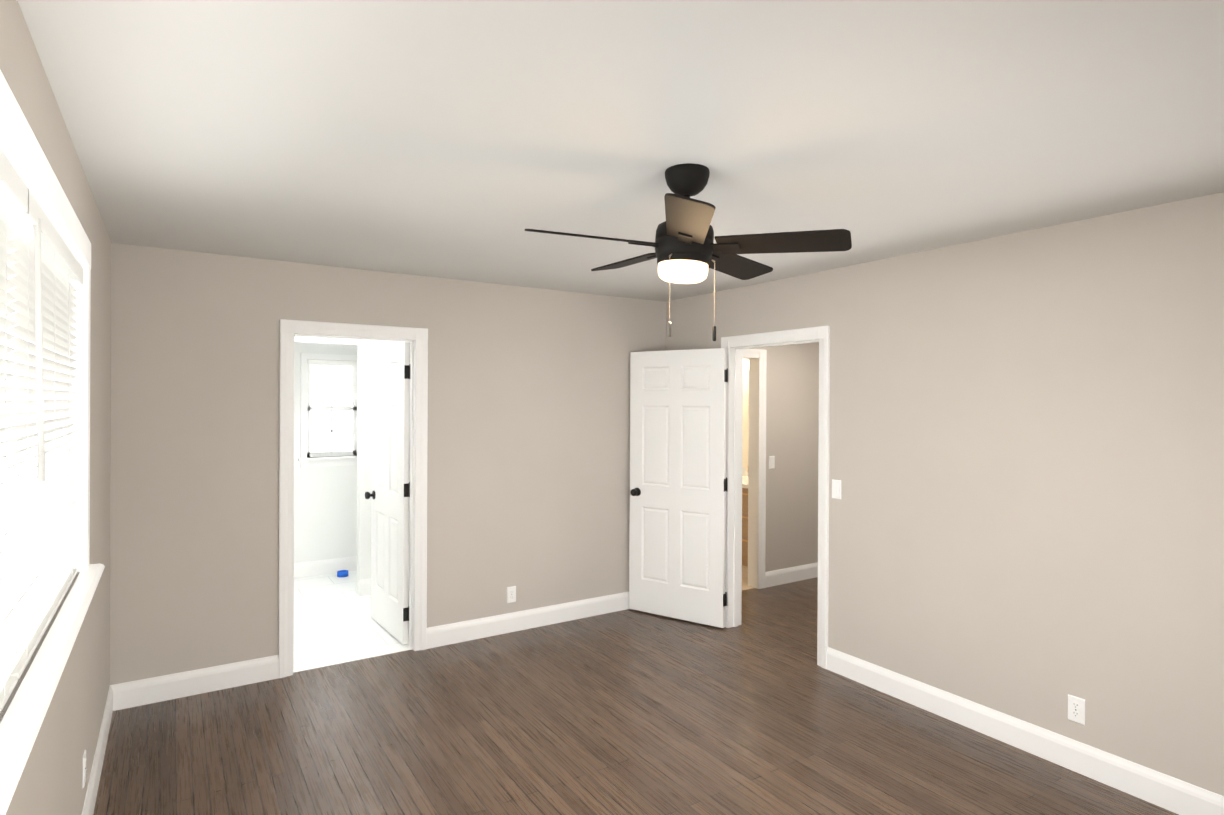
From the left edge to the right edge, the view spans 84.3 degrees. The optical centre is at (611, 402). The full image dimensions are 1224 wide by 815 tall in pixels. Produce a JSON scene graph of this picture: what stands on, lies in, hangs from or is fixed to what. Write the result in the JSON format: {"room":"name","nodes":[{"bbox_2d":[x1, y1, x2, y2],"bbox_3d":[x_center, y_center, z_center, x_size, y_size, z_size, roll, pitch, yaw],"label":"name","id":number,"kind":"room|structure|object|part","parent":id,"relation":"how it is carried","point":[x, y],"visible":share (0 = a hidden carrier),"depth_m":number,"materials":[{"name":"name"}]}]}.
{"room":"empty bedroom","nodes":[
{"label":"empty bedroom","id":0,"kind":"room"},
{"bbox_2d":[0,0,110,814],"bbox_3d":[-1.306,0.404,1.397,0.120,2.477,5.367,0,0,-33],"label":"wall","id":1,"kind":"structure","parent":0,"point":[50,782],"depth_m":2.32,"materials":[{"name":"beige paint"}]},
{"bbox_2d":[0,70,104,814],"bbox_3d":[-1.311,0.066,1.463,0.182,1.290,2.451,0,0,-33],"label":"window","id":2,"kind":"structure","parent":1,"relation":"in","point":[23,719],"depth_m":1.86,"materials":[{"name":"white"}]},
{"bbox_2d":[0,147,27,712],"bbox_3d":[-0.993,0.069,1.009,0.060,1.080,1.105,0,0,-33],"label":"window blind","id":3,"kind":"object","parent":2,"relation":"attached to","point":[13,191],"visible":0.98,"depth_m":1.40,"materials":[{"name":"white plastic"}]},
{"bbox_3d":[-1.349,0.067,1.438,0.060,1.082,2.215,0,0,-33],"label":"left window sashes","id":4,"kind":"part","parent":2,"relation":"part of","materials":[{"name":"white plastic"}]},
{"bbox_2d":[1,188,83,678],"bbox_3d":[-1.599,0.065,1.940,0.060,1.080,1.100,0,0,-33],"label":"window blind","id":5,"kind":"object","parent":2,"relation":"attached to","point":[46,266],"visible":0.92,"depth_m":1.72,"materials":[{"name":"white plastic"}]},
{"bbox_2d":[83,750,86,787],"bbox_3d":[-1.962,1.362,2.518,0.008,0.115,0.070,0,0,-33],"label":"outlet","id":6,"kind":"object","parent":1,"relation":"attached to","point":[84,767],"visible":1,"depth_m":2.50,"materials":[{"name":"white plastic"}]},
{"bbox_2d":[82,684,117,814],"bbox_3d":[-1.256,1.576,1.436,0.015,0.135,5.127,0,0,-33],"label":"baseboard","id":7,"kind":"structure","parent":1,"relation":"attached to","point":[111,705],"depth_m":2.99,"materials":[{"name":"white wood"}]},
{"bbox_2d":[294,342,357,562],"bbox_3d":[-2.955,0.387,6.334,2.500,2.477,0.120,0,0,-33],"label":"wall","id":8,"kind":"structure","parent":0,"point":[325,513],"depth_m":6.40,"materials":[{"name":"white paint"}]},
{"bbox_2d":[294,556,356,577],"bbox_3d":[-2.924,1.558,6.279,2.500,0.135,0.015,0,0,-33],"label":"baseboard","id":9,"kind":"structure","parent":8,"relation":"attached to","point":[314,568],"depth_m":6.40,"materials":[{"name":"white wood"}]},
{"bbox_2d":[298,353,356,467],"bbox_3d":[-2.679,0.074,6.481,0.610,1.065,0.170,0,0,-33],"label":"window","id":10,"kind":"structure","parent":8,"relation":"in","point":[304,460],"depth_m":6.42,"materials":[{"name":"white"}]},
{"bbox_2d":[307,360,356,398],"bbox_3d":[-2.673,-0.217,6.472,0.450,0.368,0.040,0,0,-33],"label":"window blind","id":11,"kind":"object","parent":10,"relation":"attached to","point":[340,365],"visible":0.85,"depth_m":6.46,"materials":[{"name":"white plastic"}]},
{"bbox_3d":[-2.699,0.056,6.510,0.460,0.920,0.040,0,0,-33],"label":"bathroom window sash","id":12,"kind":"part","parent":10,"relation":"part of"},
{"bbox_2d":[295,336,409,594],"bbox_3d":[-2.447,0.391,5.554,2.500,2.477,0.100,0,0,-33],"label":"wall","id":13,"kind":"structure","parent":0,"point":[364,408],"depth_m":5.73,"materials":[{"name":"white"}]},
{"bbox_2d":[359,578,370,595],"bbox_3d":[-1.768,1.565,5.933,0.860,0.135,0.015,0,0,-33],"label":"baseboard","id":14,"kind":"structure","parent":13,"relation":"attached to","point":[364,584],"depth_m":5.72,"materials":[{"name":"white wood"}]},
{"bbox_2d":[110,243,665,684],"bbox_3d":[-1.073,0.400,4.643,3.810,2.477,0.060,0,0,-33],"label":"wall","id":15,"kind":"structure","parent":0,"point":[528,471],"depth_m":4.14,"materials":[{"name":"beige paint"}]},
{"bbox_2d":[118,655,278,709],"bbox_3d":[-2.305,1.566,3.803,0.777,0.135,0.015,0,0,-33],"label":"baseboard","id":16,"kind":"structure","parent":15,"relation":"attached to","point":[204,680],"depth_m":3.78,"materials":[{"name":"white wood"}]},
{"bbox_2d":[278,319,427,677],"bbox_3d":[-1.640,0.572,4.311,0.886,2.128,0.162,0,0,-33],"label":"door frame","id":17,"kind":"structure","parent":15,"relation":"attached to","point":[416,338],"depth_m":4.28,"materials":[{"name":"white wood"}]},
{"bbox_2d":[365,342,409,644],"bbox_3d":[-1.592,0.608,4.835,0.167,2.030,0.734,0,0,-36],"label":"bathroom door","id":18,"kind":"structure","parent":15,"relation":"in","point":[389,495],"depth_m":4.76,"materials":[{"name":"white wood"}]},
{"bbox_2d":[507,586,515,602],"bbox_3d":[-0.718,1.375,4.838,0.070,0.115,0.008,0,0,-33],"label":"outlet","id":19,"kind":"object","parent":15,"relation":"attached to","point":[511,594],"visible":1,"depth_m":4.83,"materials":[{"name":"white plastic"}]},
{"bbox_2d":[427,592,628,648],"bbox_3d":[-0.399,1.573,5.043,1.997,0.135,0.015,0,0,-33],"label":"baseboard","id":20,"kind":"structure","parent":15,"relation":"attached to","point":[442,635],"depth_m":4.88,"materials":[{"name":"white wood"}]},
{"bbox_2d":[17,0,1223,301],"bbox_3d":[0.297,-0.853,2.434,3.930,0.050,5.367,0,0,-33],"label":"ceiling","id":21,"kind":"structure","parent":0,"point":[469,140],"depth_m":2.00,"materials":[{"name":"paint"}]},
{"bbox_2d":[525,163,851,340],"bbox_3d":[0.241,-0.522,2.451,1.103,0.612,1.060,0,0,-33],"label":"ceiling fan","id":22,"kind":"object","parent":21,"relation":"hanging from","point":[687,250],"visible":1,"depth_m":2.33,"materials":[{"name":"black"}]},
{"bbox_2d":[93,565,1178,814],"bbox_3d":[0.427,1.672,3.971,5.840,0.050,7.780,0,0,-33],"label":"floor","id":23,"kind":"structure","parent":0,"point":[629,712],"depth_m":3.34,"materials":[{"name":"brown wood"}]},
{"bbox_2d":[337,570,347,576],"bbox_3d":[-2.525,1.605,6.345,0.100,0.045,0.100,0,0,-33],"label":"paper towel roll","id":24,"kind":"object","parent":23,"relation":"on","point":[342,573],"visible":1,"depth_m":6.31,"materials":[{"name":"blue plastic"}]},
{"bbox_2d":[742,466,747,566],"bbox_3d":[1.403,1.126,7.079,0.568,1.040,1.070,0,0,-33],"label":"bathroom vanity","id":25,"kind":"object","parent":23,"relation":"on","point":[744,516],"visible":0.06,"depth_m":6.73,"materials":[{"name":"brown wood"}]},
{"bbox_2d":[742,359,748,466],"bbox_3d":[1.524,0.408,7.536,0.120,2.477,2.110,0,0,-33],"label":"wall","id":26,"kind":"structure","parent":0,"point":[745,418],"depth_m":7.50,"materials":[{"name":"white paint"}]},
{"bbox_2d":[743,361,748,370],"bbox_3d":[1.589,-0.403,7.221,0.080,0.100,0.700,0,0,-33],"label":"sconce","id":27,"kind":"object","parent":26,"relation":"attached to","point":[745,365],"depth_m":7.36,"materials":[{"name":"white"}]},
{"bbox_2d":[748,342,818,571],"bbox_3d":[1.382,0.410,6.113,1.910,2.477,0.120,0,0,-33],"label":"wall","id":28,"kind":"structure","parent":0,"point":[792,403],"depth_m":6.22,"materials":[{"name":"beige paint"}]},
{"bbox_2d":[743,349,766,588],"bbox_3d":[0.976,0.588,5.838,0.846,2.118,0.142,0,0,-33],"label":"door frame","id":29,"kind":"structure","parent":28,"relation":"attached to","point":[757,358],"depth_m":6.00,"materials":[{"name":"white wood"}]},
{"bbox_2d":[769,456,774,468],"bbox_3d":[1.438,0.539,6.072,0.070,0.115,0.010,0,0,-33],"label":"light switch","id":30,"kind":"object","parent":28,"relation":"attached to","point":[771,462],"visible":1,"depth_m":6.07,"materials":[{"name":"white plastic"}]},
{"bbox_2d":[765,562,817,587],"bbox_3d":[1.726,1.582,6.263,0.882,0.135,0.015,0,0,-33],"label":"baseboard","id":31,"kind":"structure","parent":28,"relation":"attached to","point":[790,575],"depth_m":6.19,"materials":[{"name":"white wood"}]},
{"bbox_2d":[666,192,1223,795],"bbox_3d":[1.920,0.417,3.425,0.120,2.477,5.247,0,0,-33],"label":"wall","id":32,"kind":"structure","parent":0,"point":[1026,468],"depth_m":3.17,"materials":[{"name":"beige paint"}]},
{"bbox_2d":[629,348,727,627],"bbox_3d":[0.489,0.618,5.137,0.819,2.030,0.167,0,0,34],"label":"hall door","id":33,"kind":"structure","parent":32,"relation":"in","point":[678,490],"depth_m":5.11,"materials":[{"name":"white wood"}]},
{"bbox_2d":[721,326,829,668],"bbox_3d":[1.132,0.586,4.636,0.162,2.128,0.971,0,0,-33],"label":"door frame","id":34,"kind":"structure","parent":32,"relation":"attached to","point":[735,346],"depth_m":4.83,"materials":[{"name":"white wood"}]},
{"bbox_2d":[832,479,840,498],"bbox_3d":[1.373,0.532,4.145,0.010,0.115,0.070,0,0,-33],"label":"light switch","id":35,"kind":"object","parent":32,"relation":"attached to","point":[836,489],"visible":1,"depth_m":4.14,"materials":[{"name":"white plastic"}]},
{"bbox_2d":[826,647,1223,814],"bbox_3d":[2.271,1.592,2.755,0.015,0.135,3.432,0,0,-33],"label":"baseboard","id":36,"kind":"structure","parent":32,"relation":"attached to","point":[1152,786],"depth_m":3.16,"materials":[{"name":"white wood"}]},
{"bbox_2d":[1068,694,1084,724],"bbox_3d":[2.088,1.383,3.043,0.008,0.115,0.070,0,0,-33],"label":"outlet","id":37,"kind":"object","parent":32,"relation":"attached to","point":[1076,709],"visible":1,"depth_m":3.04,"materials":[{"name":"white plastic"}]},
{"label":"outside","id":38,"kind":"structure","parent":0,"visible":0},
{"bbox_2d":[2,250,352,619],"bbox_3d":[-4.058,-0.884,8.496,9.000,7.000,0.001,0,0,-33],"label":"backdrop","id":39,"kind":"structure","parent":38,"point":[324,441],"depth_m":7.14,"materials":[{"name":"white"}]}
]}

